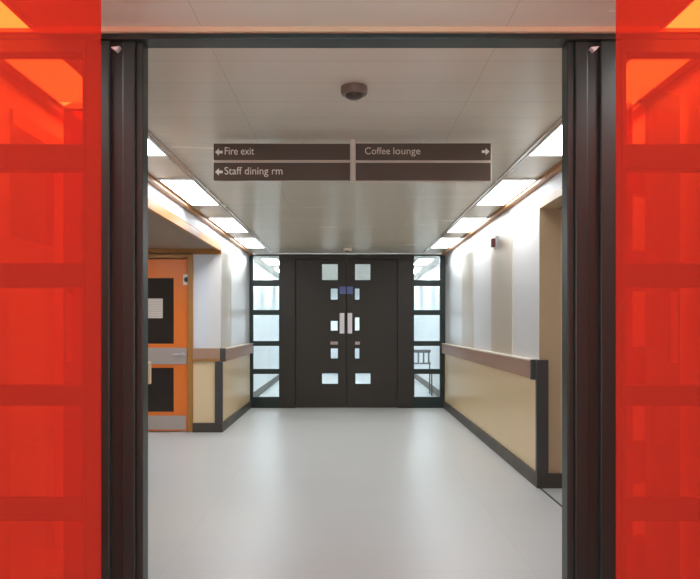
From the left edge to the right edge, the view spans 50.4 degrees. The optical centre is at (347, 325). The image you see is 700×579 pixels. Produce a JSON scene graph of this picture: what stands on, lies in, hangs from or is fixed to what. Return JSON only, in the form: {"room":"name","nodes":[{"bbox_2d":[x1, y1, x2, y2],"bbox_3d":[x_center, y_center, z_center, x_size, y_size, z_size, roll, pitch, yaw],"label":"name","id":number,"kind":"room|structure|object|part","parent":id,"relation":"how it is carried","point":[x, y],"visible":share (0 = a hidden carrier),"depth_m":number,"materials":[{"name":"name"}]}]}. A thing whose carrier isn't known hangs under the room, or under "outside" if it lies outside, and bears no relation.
{"room":"hospital interior","nodes":[
{"label":"hospital interior","id":0,"kind":"room"},
{"bbox_2d":[148,210,213,248],"bbox_3d":[-2.680,-0.993,6.390,2.140,0.060,6.080,0,0,0],"label":"ceiling","id":1,"kind":"structure","parent":0,"point":[160,236],"depth_m":8.10,"materials":[{"name":"white paint"}]},
{"bbox_2d":[148,183,248,347],"bbox_3d":[-1.665,0.072,8.900,0.150,2.499,6.400,0,0,0],"label":"wall","id":2,"kind":"structure","parent":0,"point":[239,258],"depth_m":9.28,"materials":[{"name":"white paint"}]},
{"bbox_2d":[148,198,220,250],"bbox_3d":[-1.593,-0.971,7.475,0.035,0.075,3.550,0,0,0],"label":"trim","id":3,"kind":"structure","parent":2,"relation":"attached to","point":[153,207],"depth_m":7.00,"materials":[{"name":"beige wood"}]},
{"bbox_2d":[148,173,252,254],"bbox_3d":[-1.562,-1.159,7.530,0.055,0.035,8.940,0,0,0],"label":"trim","id":4,"kind":"structure","parent":2,"relation":"attached to","point":[153,181],"depth_m":7.35,"materials":[{"name":"brown wood"}]},
{"bbox_2d":[215,362,222,422],"bbox_3d":[-1.604,0.826,9.246,0.096,0.762,0.043,0,0,0],"label":"guard","id":5,"kind":"object","parent":2,"relation":"attached to","point":[218,365],"visible":1,"depth_m":9.22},
{"bbox_2d":[221,252,230,347],"bbox_3d":[-1.587,-0.331,9.710,0.006,1.215,0.780,0,0,0],"label":"wall panel","id":6,"kind":"object","parent":2,"relation":"attached to","point":[225,259],"visible":0.93,"depth_m":9.62,"materials":[{"name":"white paint"}]},
{"bbox_2d":[221,354,249,420],"bbox_3d":[-1.586,0.850,10.640,0.008,0.945,2.720,0,0,0],"label":"wall panel","id":7,"kind":"object","parent":2,"relation":"attached to","point":[236,371],"visible":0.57,"depth_m":10.46,"materials":[{"name":"beige laminate"}]},
{"bbox_2d":[223,401,250,431],"bbox_3d":[-1.571,1.264,10.630,0.022,0.115,2.740,0,0,0],"label":"baseboard","id":8,"kind":"structure","parent":2,"relation":"attached to","point":[230,420],"depth_m":10.41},
{"bbox_2d":[220,254,279,407],"bbox_3d":[-1.340,0.083,10.660,0.500,2.479,2.840,0,0,0],"label":"window","id":9,"kind":"structure","parent":2,"relation":"in","point":[256,402],"depth_m":12.00,"materials":[{"name":"black metal"}]},
{"bbox_3d":[-1.556,0.358,10.617,0.068,0.166,2.755,0,0,0],"label":"handrail","id":10,"kind":"part","parent":9,"relation":"part of","materials":[{"name":"brown wood"}]},
{"bbox_2d":[193,254,207,347],"bbox_3d":[-2.670,0.179,9.355,1.860,2.285,0.150,0,0,0],"label":"wall","id":11,"kind":"structure","parent":0,"point":[200,261],"depth_m":9.28,"materials":[{"name":"white paint"}]},
{"bbox_2d":[148,253,192,431],"bbox_3d":[-2.465,0.204,9.307,1.070,2.235,0.185,0,0,0],"label":"door","id":12,"kind":"structure","parent":11,"relation":"in","point":[170,276],"depth_m":9.28,"materials":[{"name":"orange paint"}]},
{"bbox_3d":[-2.455,-0.188,9.302,0.560,0.820,0.008,0,0,0],"label":"pane","id":13,"kind":"part","parent":12,"relation":"part of","materials":[{"name":"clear glass"}]},
{"bbox_3d":[-2.455,0.797,9.302,0.560,0.550,0.008,0,0,0],"label":"pane","id":14,"kind":"part","parent":12,"relation":"part of","materials":[{"name":"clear glass"}]},
{"bbox_3d":[-2.462,1.204,9.278,0.885,0.175,0.004,0,0,0],"label":"kick plate","id":15,"kind":"part","parent":12,"relation":"part of","materials":[{"name":"silver metal"}]},
{"bbox_3d":[-2.458,0.374,9.274,0.895,0.205,0.012,0,0,0],"label":"push plate","id":16,"kind":"part","parent":12,"relation":"part of","materials":[{"name":"silver metal"}]},
{"bbox_3d":[-2.015,-0.578,9.278,0.080,0.130,0.004,0,0,0],"label":"sign plate","id":17,"kind":"part","parent":12,"relation":"part of","materials":[{"name":"white plastic"}]},
{"bbox_2d":[148,249,221,253],"bbox_3d":[-2.587,-0.928,9.265,2.025,0.070,0.030,0,0,0],"label":"trim","id":18,"kind":"structure","parent":11,"relation":"attached to","point":[155,251],"depth_m":9.25,"materials":[{"name":"brown wood"}]},
{"bbox_2d":[193,348,219,360],"bbox_3d":[-1.760,0.357,9.252,0.336,0.160,0.040,0,0,0],"label":"handrail","id":19,"kind":"object","parent":11,"relation":"attached to","point":[199,354],"visible":1,"depth_m":9.23,"materials":[{"name":"brown wood"}]},
{"bbox_2d":[193,361,220,422],"bbox_3d":[-1.760,0.850,9.276,0.340,0.945,0.008,0,0,0],"label":"wall panel","id":20,"kind":"object","parent":11,"relation":"attached to","point":[203,371],"visible":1,"depth_m":9.27,"materials":[{"name":"beige laminate"}]},
{"bbox_2d":[193,423,222,431],"bbox_3d":[-1.745,1.264,9.256,0.370,0.115,0.032,0,0,0],"label":"baseboard","id":21,"kind":"structure","parent":11,"relation":"attached to","point":[197,427],"depth_m":9.24,"materials":[{"name":"black plastic"}]},
{"bbox_2d":[254,261,278,391],"bbox_3d":[-1.775,0.072,16.050,0.150,2.499,7.900,0,0,0],"label":"wall","id":22,"kind":"structure","parent":0,"point":[266,327],"depth_m":15.33,"materials":[{"name":"white paint"}]},
{"bbox_2d":[254,375,278,396],"bbox_3d":[-1.692,1.257,16.050,0.015,0.130,7.900,0,0,0],"label":"baseboard","id":23,"kind":"structure","parent":22,"relation":"attached to","point":[270,383],"depth_m":15.19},
{"bbox_2d":[322,289,369,374],"bbox_3d":[0.000,0.072,20.075,3.800,2.499,0.150,0,0,0],"label":"wall","id":24,"kind":"structure","parent":0,"point":[334,292],"depth_m":20.00,"materials":[{"name":"white paint"}]},
{"bbox_2d":[148,375,561,578],"bbox_3d":[-0.200,1.382,9.225,7.200,0.120,21.950,0,0,0],"label":"floor","id":25,"kind":"structure","parent":0,"point":[279,493],"depth_m":5.54,"materials":[{"name":"plastic"}]},
{"bbox_2d":[0,0,100,578],"bbox_3d":[-1.137,0.072,2.055,0.907,2.499,0.050,0,0,0],"label":"panel","id":26,"kind":"object","parent":25,"relation":"on","point":[50,50],"visible":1,"depth_m":2.05,"materials":[{"name":"glass"}]},
{"bbox_2d":[280,254,412,407],"bbox_3d":[-0.022,0.083,12.030,2.135,2.479,0.100,0,0,0],"label":"door","id":27,"kind":"structure","parent":25,"relation":"on","point":[384,306],"depth_m":12.02,"materials":[{"name":"black wood"}]},
{"bbox_3d":[-0.097,-0.044,12.014,0.077,0.331,0.008,0,0,0],"label":"push plate","id":28,"kind":"part","parent":27,"relation":"part of","materials":[{"name":"metal"}]},
{"bbox_3d":[0.031,-0.044,12.014,0.074,0.331,0.008,0,0,0],"label":"push plate","id":29,"kind":"part","parent":27,"relation":"part of","materials":[{"name":"metal"}]},
{"bbox_2d":[101,33,615,578],"bbox_3d":[-0.010,0.082,3.311,3.160,2.480,0.738,0,0,0],"label":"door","id":30,"kind":"structure","parent":25,"relation":"on","point":[588,59],"depth_m":2.96,"materials":[{"name":"black metal"}]},
{"bbox_3d":[-0.999,0.093,2.968,0.104,2.458,0.024,0,0,0],"label":"moulding","id":31,"kind":"part","parent":30,"relation":"part of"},
{"bbox_3d":[-0.875,0.093,2.972,0.052,2.458,0.016,0,0,0],"label":"moulding","id":32,"kind":"part","parent":30,"relation":"part of","materials":[{"name":"black metal"}]},
{"bbox_3d":[-0.834,0.093,2.977,0.030,2.458,0.006,0,0,0],"label":"moulding","id":33,"kind":"part","parent":30,"relation":"part of","materials":[{"name":"black metal"}]},
{"bbox_2d":[101,27,615,32],"bbox_3d":[-0.010,-1.167,2.945,3.160,0.019,0.040,0,0,0],"label":"door frame","id":34,"kind":"structure","parent":30,"relation":"attached to","point":[103,29],"depth_m":2.92,"materials":[{"name":"brown wood"}]},
{"bbox_3d":[0.891,0.093,2.977,0.030,2.458,0.006,0,0,0],"label":"moulding","id":35,"kind":"part","parent":30,"relation":"part of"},
{"bbox_3d":[0.932,0.093,2.972,0.052,2.458,0.016,0,0,0],"label":"moulding","id":36,"kind":"part","parent":30,"relation":"part of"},
{"bbox_3d":[1.056,0.093,2.968,0.104,2.458,0.024,0,0,0],"label":"moulding","id":37,"kind":"part","parent":30,"relation":"part of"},
{"bbox_2d":[414,350,431,395],"bbox_3d":[1.420,0.892,14.300,0.400,0.860,0.400,0,0,0],"label":"chair","id":38,"kind":"object","parent":25,"relation":"on","point":[415,351],"visible":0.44,"depth_m":14.47,"materials":[{"name":"metal"}]},
{"bbox_3d":[1.420,0.602,14.480,0.380,0.280,0.030,0,0,0],"label":"backrest","id":39,"kind":"part","parent":38,"relation":"part of","materials":[{"name":"metal"}]},
{"bbox_2d":[540,488,561,506],"bbox_3d":[1.566,1.320,5.402,0.016,0.004,1.305,0,0,0],"label":"floor strip","id":40,"kind":"object","parent":25,"relation":"on","point":[545,492],"visible":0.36,"depth_m":5.72,"materials":[{"name":"black metal"}]},
{"bbox_2d":[616,0,699,578],"bbox_3d":[1.156,0.072,2.055,0.829,2.499,0.050,0,0,0],"label":"panel","id":41,"kind":"object","parent":25,"relation":"on","point":[658,41],"visible":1,"depth_m":2.05,"materials":[{"name":"glass"}]},
{"bbox_2d":[101,0,615,279],"bbox_3d":[-0.200,-1.237,9.225,7.200,0.120,21.950,0,0,0],"label":"ceiling","id":42,"kind":"structure","parent":0,"point":[199,98],"depth_m":3.88,"materials":[{"name":"white paint"}]},
{"bbox_2d":[148,136,167,155],"bbox_3d":[-1.378,-1.172,4.490,0.284,0.010,1.260,0,0,0],"label":"recessed light","id":43,"kind":"object","parent":42,"relation":"in","point":[154,149],"visible":0.17,"depth_m":4.95,"materials":[{"name":"white plastic"}]},
{"bbox_2d":[148,139,164,154],"bbox_3d":[-1.378,-1.173,4.490,0.260,0.005,1.220,0,0,0],"label":"diffuser","id":44,"kind":"object","parent":43,"relation":"attached to","point":[153,149],"depth_m":4.94,"materials":[{"name":"white plastic"}]},
{"bbox_2d":[158,179,219,204],"bbox_3d":[-1.378,-1.172,6.570,0.284,0.010,1.260,0,0,0],"label":"recessed light","id":45,"kind":"object","parent":42,"relation":"in","point":[189,190],"visible":1,"depth_m":6.48,"materials":[{"name":"white plastic"}]},
{"bbox_2d":[148,130,272,252],"bbox_3d":[-1.222,-1.171,7.505,0.054,0.012,8.890,0,0,0],"label":"trim","id":46,"kind":"structure","parent":42,"relation":"attached to","point":[150,133],"depth_m":5.85,"materials":[{"name":"metal"}]},
{"bbox_2d":[207,217,248,232],"bbox_3d":[-1.378,-1.172,8.670,0.284,0.010,1.260,0,0,0],"label":"recessed light","id":47,"kind":"object","parent":42,"relation":"in","point":[228,224],"visible":0.99,"depth_m":8.58,"materials":[{"name":"white plastic"}]},
{"bbox_2d":[234,237,264,247],"bbox_3d":[-1.378,-1.172,10.510,0.284,0.010,1.260,0,0,0],"label":"recessed light","id":48,"kind":"object","parent":42,"relation":"in","point":[248,242],"visible":1,"depth_m":10.43,"materials":[{"name":"white plastic"}]},
{"bbox_2d":[261,258,278,264],"bbox_3d":[-1.378,-1.172,13.600,0.284,0.010,1.260,0,0,0],"label":"recessed light","id":49,"kind":"object","parent":42,"relation":"in","point":[270,261],"visible":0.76,"depth_m":13.51,"materials":[{"name":"white plastic"}]},
{"bbox_2d":[343,248,351,251],"bbox_3d":[-0.010,-1.149,11.300,0.144,0.055,0.144,0,0,0],"label":"smoke detector","id":50,"kind":"object","parent":42,"relation":"attached to","point":[344,249],"visible":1,"depth_m":11.25,"materials":[{"name":"plastic"}]},
{"bbox_2d":[214,139,491,181],"bbox_3d":[0.032,-1.043,4.707,1.756,0.267,0.047,0,0,0],"label":"direction sign","id":51,"kind":"object","parent":42,"relation":"hanging from","point":[353,162],"visible":1,"depth_m":4.69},
{"bbox_3d":[0.031,-1.046,4.709,0.025,0.263,0.042,0,0,0],"label":"post","id":52,"kind":"part","parent":51,"relation":"part of","materials":[{"name":"silver metal"}]},
{"bbox_2d":[341,82,367,100],"bbox_3d":[0.030,-1.147,3.660,0.132,0.060,0.132,0,0,0],"label":"dome security camera","id":53,"kind":"object","parent":42,"relation":"attached to","point":[354,91],"visible":1,"depth_m":3.62,"materials":[{"name":"plastic"}]},
{"bbox_2d":[414,258,434,264],"bbox_3d":[1.372,-1.172,13.600,0.284,0.010,1.260,0,0,0],"label":"recessed light","id":54,"kind":"object","parent":42,"relation":"in","point":[421,261],"visible":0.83,"depth_m":13.51,"materials":[{"name":"white plastic"}]},
{"bbox_2d":[431,237,461,247],"bbox_3d":[1.372,-1.172,10.510,0.284,0.010,1.260,0,0,0],"label":"recessed light","id":55,"kind":"object","parent":42,"relation":"in","point":[444,242],"visible":1,"depth_m":10.43,"materials":[{"name":"white plastic"}]},
{"bbox_2d":[446,217,487,232],"bbox_3d":[1.372,-1.172,8.670,0.284,0.010,1.260,0,0,0],"label":"recessed light","id":56,"kind":"object","parent":42,"relation":"in","point":[465,224],"visible":0.96,"depth_m":8.58,"materials":[{"name":"white plastic"}]},
{"bbox_2d":[423,116,561,252],"bbox_3d":[1.217,-1.171,7.505,0.044,0.012,8.890,0,0,0],"label":"trim","id":57,"kind":"structure","parent":42,"relation":"attached to","point":[558,122],"depth_m":5.63,"materials":[{"name":"metal"}]},
{"bbox_2d":[476,179,537,204],"bbox_3d":[1.372,-1.172,6.570,0.284,0.010,1.260,0,0,0],"label":"recessed light","id":58,"kind":"object","parent":42,"relation":"in","point":[505,190],"visible":1,"depth_m":6.48,"materials":[{"name":"white plastic"}]},
{"bbox_2d":[527,123,561,155],"bbox_3d":[1.372,-1.172,4.490,0.284,0.010,1.260,0,0,0],"label":"recessed light","id":59,"kind":"object","parent":42,"relation":"in","point":[551,145],"visible":0.3,"depth_m":4.85,"materials":[{"name":"white plastic"}]},
{"bbox_2d":[414,263,438,388],"bbox_3d":[1.775,0.072,16.050,0.150,2.499,7.900,0,0,0],"label":"wall","id":60,"kind":"structure","parent":0,"point":[426,327],"depth_m":15.91,"materials":[{"name":"white paint"}]},
{"bbox_2d":[414,374,438,396],"bbox_3d":[1.692,1.257,16.050,0.015,0.130,7.900,0,0,0],"label":"baseboard","id":61,"kind":"structure","parent":60,"relation":"attached to","point":[425,383],"depth_m":15.97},
{"bbox_2d":[445,171,561,359],"bbox_3d":[1.645,0.072,8.425,0.150,2.499,7.350,0,0,0],"label":"wall","id":62,"kind":"structure","parent":0,"point":[523,217],"depth_m":7.06,"materials":[{"name":"white paint"}]},
{"bbox_2d":[462,251,473,347],"bbox_3d":[1.567,-0.331,9.750,0.006,1.215,0.900,0,0,0],"label":"wall panel","id":63,"kind":"object","parent":62,"relation":"attached to","point":[468,260],"visible":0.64,"depth_m":9.66,"materials":[{"name":"beige paint"}]},
{"bbox_2d":[413,254,537,407],"bbox_3d":[1.308,0.083,9.095,0.525,2.479,5.970,0,0,0],"label":"window","id":64,"kind":"structure","parent":62,"relation":"in","point":[418,402],"depth_m":12.00,"materials":[{"name":"black metal"}]},
{"bbox_3d":[1.536,0.358,9.053,0.068,0.166,5.885,0,0,0],"label":"handrail","id":65,"kind":"part","parent":64,"relation":"part of","materials":[{"name":"brown wood"}]},
{"bbox_2d":[443,401,535,486],"bbox_3d":[1.551,1.264,9.040,0.022,0.115,5.920,0,0,0],"label":"baseboard","id":66,"kind":"structure","parent":62,"relation":"attached to","point":[525,470],"depth_m":7.71,"materials":[{"name":"black plastic"}]},
{"bbox_2d":[445,354,534,469],"bbox_3d":[1.566,0.850,9.055,0.008,0.945,5.890,0,0,0],"label":"wall panel","id":67,"kind":"object","parent":62,"relation":"attached to","point":[500,403],"visible":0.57,"depth_m":7.88,"materials":[{"name":"beige laminate"}]},
{"bbox_2d":[490,236,496,248],"bbox_3d":[1.540,-0.883,7.860,0.060,0.130,0.140,0,0,0],"label":"fire alarm","id":68,"kind":"object","parent":62,"relation":"attached to","point":[493,242],"visible":1,"depth_m":7.83,"materials":[{"name":"red plastic"}]},
{"bbox_2d":[491,228,512,354],"bbox_3d":[1.567,-0.331,7.610,0.006,1.215,1.020,0,0,0],"label":"wall panel","id":69,"kind":"object","parent":62,"relation":"attached to","point":[502,256],"visible":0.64,"depth_m":7.53,"materials":[{"name":"beige paint"}]},
{"bbox_2d":[442,160,561,254],"bbox_3d":[1.542,-1.159,7.530,0.055,0.035,8.940,0,0,0],"label":"trim","id":70,"kind":"structure","parent":62,"relation":"attached to","point":[557,168],"depth_m":6.85,"materials":[{"name":"brown wood"}]},
{"bbox_2d":[539,187,561,208],"bbox_3d":[1.645,-0.993,5.425,0.150,0.060,1.350,0,0,0],"label":"trim","id":71,"kind":"structure","parent":62,"relation":"attached to","point":[554,200],"depth_m":5.85,"materials":[{"name":"beige laminate"}]},
{"bbox_2d":[539,209,561,472],"bbox_3d":[2.385,0.179,6.105,1.630,2.285,0.010,0,0,0],"label":"wall","id":72,"kind":"structure","parent":0,"point":[549,219],"depth_m":6.10,"materials":[{"name":"beige paint"}]},
{"bbox_2d":[535,360,547,473],"bbox_3d":[1.584,0.742,6.077,0.096,0.930,0.045,0,0,0],"label":"guard","id":73,"kind":"object","parent":72,"relation":"attached to","point":[541,366],"visible":1,"depth_m":6.06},
{"bbox_2d":[536,473,561,487],"bbox_3d":[2.370,1.264,6.080,1.660,0.115,0.040,0,0,0],"label":"baseboard","id":74,"kind":"structure","parent":72,"relation":"attached to","point":[550,480],"depth_m":6.06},
{"bbox_2d":[561,211,561,473],"bbox_3d":[1.770,0.132,6.094,0.050,2.150,0.012,0,0,0],"label":"trim","id":75,"kind":"structure","parent":72,"relation":"attached to","point":[561,211],"depth_m":6.09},
{"bbox_3d":[-1.665,0.073,5.050,0.150,2.499,1.300,0,0,0],"label":"wall pier","id":76,"kind":"object","parent":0,"visible":0},
{"bbox_2d":[148,361,150,383],"bbox_3d":[-1.552,0.360,5.072,0.075,0.174,1.345,0,0,0],"label":"handrail","id":77,"kind":"object","parent":76,"relation":"attached to","point":[149,362],"visible":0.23,"depth_m":5.70,"materials":[{"name":"beige wood"}]}
]}

